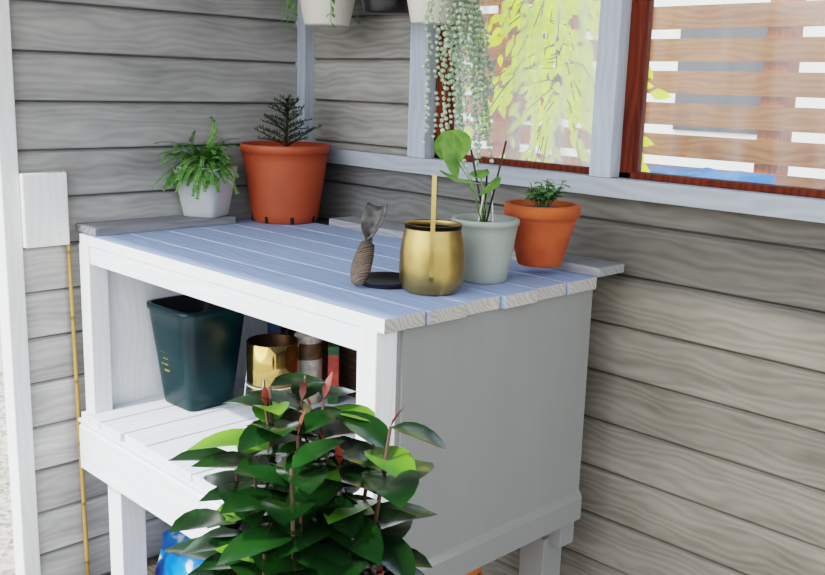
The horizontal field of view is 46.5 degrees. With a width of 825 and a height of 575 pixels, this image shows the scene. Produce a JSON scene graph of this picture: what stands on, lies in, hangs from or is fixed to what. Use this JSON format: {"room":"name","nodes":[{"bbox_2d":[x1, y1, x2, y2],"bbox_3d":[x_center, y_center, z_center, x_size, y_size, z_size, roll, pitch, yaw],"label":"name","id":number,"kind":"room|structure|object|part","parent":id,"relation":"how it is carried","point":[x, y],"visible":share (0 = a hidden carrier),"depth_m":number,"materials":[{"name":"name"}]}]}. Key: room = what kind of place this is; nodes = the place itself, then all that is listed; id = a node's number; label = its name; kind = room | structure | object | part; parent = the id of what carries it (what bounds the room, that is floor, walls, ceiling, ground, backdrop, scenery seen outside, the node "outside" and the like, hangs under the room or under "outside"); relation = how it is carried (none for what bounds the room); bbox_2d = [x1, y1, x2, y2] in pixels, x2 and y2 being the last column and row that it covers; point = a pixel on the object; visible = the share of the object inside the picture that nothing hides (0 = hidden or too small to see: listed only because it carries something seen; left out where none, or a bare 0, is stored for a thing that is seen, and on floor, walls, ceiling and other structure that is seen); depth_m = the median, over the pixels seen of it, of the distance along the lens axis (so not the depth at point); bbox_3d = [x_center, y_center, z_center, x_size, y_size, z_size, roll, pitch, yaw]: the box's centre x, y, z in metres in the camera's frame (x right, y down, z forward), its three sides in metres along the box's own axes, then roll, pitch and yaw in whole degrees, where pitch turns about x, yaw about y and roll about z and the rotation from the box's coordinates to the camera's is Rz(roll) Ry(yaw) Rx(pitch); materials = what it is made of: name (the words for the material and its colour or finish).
{"room":"potting shed","nodes":[
{"label":"potting shed","id":0,"kind":"room"},
{"bbox_2d":[105,555,159,574],"bbox_3d":[0.200,1.014,1.946,1.010,0.060,2.630,-10,17,-43],"label":"floor","id":1,"kind":"structure","parent":0,"point":[151,563],"depth_m":2.73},
{"bbox_2d":[62,170,89,574],"bbox_3d":[-0.871,0.259,2.495,0.025,1.126,0.012,-2,13,-19],"label":"cane","id":2,"kind":"object","parent":1,"relation":"on","point":[82,481],"visible":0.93,"depth_m":2.50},
{"bbox_2d":[155,529,203,574],"bbox_3d":[-0.532,0.728,2.607,0.283,0.183,0.422,-10,17,-43],"label":"bag","id":3,"kind":"object","parent":1,"relation":"on","point":[168,564],"visible":0.26,"depth_m":2.54,"materials":[{"name":"blue plastic"}]},
{"bbox_2d":[164,371,447,574],"bbox_3d":[-0.136,0.634,1.248,0.355,1.070,0.362,-10,17,-43],"label":"potted shrub","id":4,"kind":"object","parent":1,"relation":"on","point":[290,506],"visible":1,"depth_m":1.13,"materials":[{"name":"green plant"}]},
{"bbox_2d":[76,215,623,574],"bbox_3d":[-0.221,0.379,2.351,0.730,0.990,1.169,-10,17,-43],"label":"bench","id":5,"kind":"object","parent":1,"relation":"on","point":[498,372],"visible":0.75,"depth_m":2.03,"materials":[{"name":"paint"}]},
{"bbox_2d":[147,294,243,411],"bbox_3d":[-0.570,0.172,2.550,0.207,0.272,0.207,-10,17,-43],"label":"square planter","id":6,"kind":"object","parent":5,"relation":"on","point":[197,341],"visible":0.92,"depth_m":2.49,"materials":[{"name":"teal plastic"}]},
{"bbox_2d":[152,116,239,217],"bbox_3d":[-0.545,-0.318,2.559,0.225,0.267,0.230,7,13,23],"label":"potted fern","id":7,"kind":"object","parent":5,"relation":"on","point":[204,187],"visible":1,"depth_m":2.56,"materials":[{"name":"green plant"}]},
{"bbox_2d":[243,333,298,405],"bbox_3d":[-0.366,0.228,2.518,0.144,0.187,0.144,-10,17,-43],"label":"planter","id":8,"kind":"object","parent":5,"relation":"on","point":[268,356],"visible":0.73,"depth_m":2.46,"materials":[{"name":"gold metal"}]},
{"bbox_2d":[240,94,329,224],"bbox_3d":[-0.356,-0.364,2.693,0.250,0.353,0.250,-10,17,-43],"label":"potted plant","id":9,"kind":"object","parent":5,"relation":"on","point":[285,179],"visible":1,"depth_m":2.63,"materials":[{"name":"ceramic"}]},
{"bbox_2d":[268,322,338,403],"bbox_3d":[-0.320,0.179,2.673,0.139,0.220,0.333,-10,17,-43],"label":"cartons","id":10,"kind":"object","parent":5,"relation":"on","point":[310,347],"visible":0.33,"depth_m":2.56},
{"bbox_2d":[350,202,387,285],"bbox_3d":[-0.088,-0.085,1.881,0.049,0.153,0.119,6,13,19],"label":"trowel","id":11,"kind":"object","parent":5,"relation":"on","point":[373,216],"visible":1,"depth_m":1.87,"materials":[{"name":"metal"}]},
{"bbox_3d":[-0.097,-0.047,1.866,0.067,0.085,0.048,-10,17,-43],"label":"trowel handle","id":12,"kind":"part","parent":11,"relation":"part of","materials":[{"name":"brown wicker"}]},
{"bbox_3d":[-0.081,-0.121,1.900,0.067,0.089,0.053,-10,17,-43],"label":"trowel blade","id":13,"kind":"part","parent":11,"relation":"part of","materials":[{"name":"metal"}]},
{"bbox_2d":[362,272,401,288],"bbox_3d":[-0.052,-0.013,1.901,0.128,0.012,0.128,-10,17,-43],"label":"saucer","id":14,"kind":"object","parent":5,"relation":"on","point":[378,280],"visible":0.59,"depth_m":1.91,"materials":[{"name":"black plastic"}]},
{"bbox_2d":[399,175,464,295],"bbox_3d":[0.025,-0.114,1.868,0.126,0.228,0.220,-2,13,-19],"label":"watering can","id":15,"kind":"object","parent":5,"relation":"on","point":[432,253],"visible":1,"depth_m":1.79,"materials":[{"name":"gold metal"}]},
{"bbox_2d":[434,130,519,283],"bbox_3d":[0.120,-0.160,1.917,0.210,0.302,0.146,-10,17,-43],"label":"potted plant","id":16,"kind":"object","parent":5,"relation":"on","point":[488,239],"visible":0.91,"depth_m":1.91,"materials":[{"name":"green plant"}]},
{"bbox_3d":[0.147,0.515,1.942,0.626,0.085,0.020,-10,17,-43],"label":"skirt moulding","id":17,"kind":"part","parent":5,"relation":"part of","materials":[{"name":"paint"}]},
{"bbox_2d":[504,179,580,267],"bbox_3d":[0.273,-0.139,2.036,0.160,0.181,0.160,-10,17,-43],"label":"potted plant","id":18,"kind":"object","parent":5,"relation":"on","point":[544,231],"visible":0.97,"depth_m":1.99,"materials":[{"name":"green plant"}]},
{"bbox_2d":[465,566,482,574],"bbox_3d":[0.063,0.703,2.222,0.192,0.425,0.192,-10,17,-43],"label":"stack","id":19,"kind":"object","parent":1,"relation":"on","point":[477,571],"visible":0.02,"depth_m":2.15,"materials":[{"name":"orange ceramic"}]},
{"bbox_2d":[9,0,297,574],"bbox_3d":[-0.648,-0.263,2.644,0.890,2.360,0.046,-10,17,-43],"label":"wall","id":20,"kind":"structure","parent":0,"point":[98,83],"depth_m":2.50,"materials":[{"name":"grey wood"}]},
{"bbox_2d":[0,0,69,574],"bbox_3d":[-0.933,-0.220,2.348,0.156,2.120,0.075,-10,17,-43],"label":"trim","id":21,"kind":"structure","parent":20,"relation":"attached to","point":[34,205],"depth_m":2.35,"materials":[{"name":"white wood"}]},
{"bbox_2d":[313,0,824,574],"bbox_3d":[0.575,-0.051,2.065,0.046,2.256,2.630,-10,17,-43],"label":"wall","id":22,"kind":"structure","parent":0,"point":[703,451],"depth_m":2.09,"materials":[{"name":"grey wood"}]},
{"bbox_2d":[295,0,316,141],"bbox_3d":[-0.325,-0.320,2.908,0.050,2.120,0.050,-10,17,-43],"label":"trim","id":23,"kind":"structure","parent":22,"relation":"attached to","point":[305,62],"depth_m":2.82,"materials":[{"name":"white wood"}]},
{"bbox_2d":[327,147,824,222],"bbox_3d":[0.587,-0.189,1.986,0.045,0.042,2.550,-10,17,-43],"label":"trim","id":24,"kind":"structure","parent":22,"relation":"attached to","point":[801,208],"depth_m":2.08,"materials":[{"name":"white wood"}]},
{"bbox_2d":[407,0,824,198],"bbox_3d":[0.589,-0.680,1.913,0.080,0.950,1.610,-10,17,-43],"label":"window","id":25,"kind":"structure","parent":22,"relation":"in","point":[642,11],"depth_m":2.09,"materials":[{"name":"clear glass"}]},
{"bbox_3d":[0.139,-1.095,1.390,1.780,0.050,3.050,-10,17,-43],"label":"ceiling","id":26,"kind":"structure","parent":0,"visible":0},
{"bbox_2d":[281,0,371,28],"bbox_3d":[-0.228,-0.989,2.483,0.265,0.630,0.239,-10,17,-43],"label":"hanging planter","id":27,"kind":"object","parent":26,"relation":"hanging from","point":[323,13],"visible":0.94,"depth_m":2.48,"materials":[{"name":"white ceramic"}]},
{"bbox_2d":[362,0,408,14],"bbox_3d":[-0.051,-0.966,2.310,0.172,0.593,0.174,-10,17,-43],"label":"hanging planter","id":28,"kind":"object","parent":26,"relation":"hanging from","point":[376,7],"visible":0.86,"depth_m":2.32,"materials":[{"name":"black"}]},
{"bbox_2d":[407,0,496,169],"bbox_3d":[0.095,-0.751,2.178,0.190,0.950,0.266,-8,15,-39],"label":"hanging planter","id":29,"kind":"object","parent":26,"relation":"hanging from","point":[435,13],"visible":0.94,"depth_m":2.18,"materials":[{"name":"green plant"}]},
{"label":"outside","id":30,"kind":"structure","parent":0,"visible":0},
{"bbox_2d":[0,327,15,574],"bbox_3d":[-0.415,0.808,3.125,60.000,0.060,60.000,-10,17,-43],"label":"ground","id":31,"kind":"structure","parent":30,"point":[7,557],"depth_m":3.26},
{"bbox_2d":[462,0,670,171],"bbox_3d":[0.428,-0.548,3.152,0.423,2.631,0.800,-10,17,-43],"label":"tree","id":32,"kind":"object","parent":31,"relation":"on","point":[574,98],"visible":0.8,"depth_m":3.09,"materials":[{"name":"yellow plant"}]},
{"bbox_2d":[460,0,824,188],"bbox_3d":[1.499,-0.290,3.341,0.110,2.110,10.000,-10,17,-43],"label":"fence","id":33,"kind":"object","parent":31,"relation":"on","point":[783,49],"visible":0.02,"depth_m":3.52,"materials":[{"name":"brown wood"}]},
{"bbox_2d":[461,0,824,178],"bbox_3d":[7.912,-4.036,8.858,6.600,7.530,26.400,-10,17,-43],"label":"wall","id":34,"kind":"structure","parent":31,"relation":"on","point":[816,31],"depth_m":9.88,"materials":[{"name":"white"}]},
{"bbox_2d":[647,166,775,184],"bbox_3d":[0.973,0.158,3.454,0.500,1.156,0.520,-10,17,-43],"label":"tarpaulin","id":35,"kind":"object","parent":31,"relation":"on","point":[706,172],"visible":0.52,"depth_m":3.28,"materials":[{"name":"blue plastic"}]}
]}

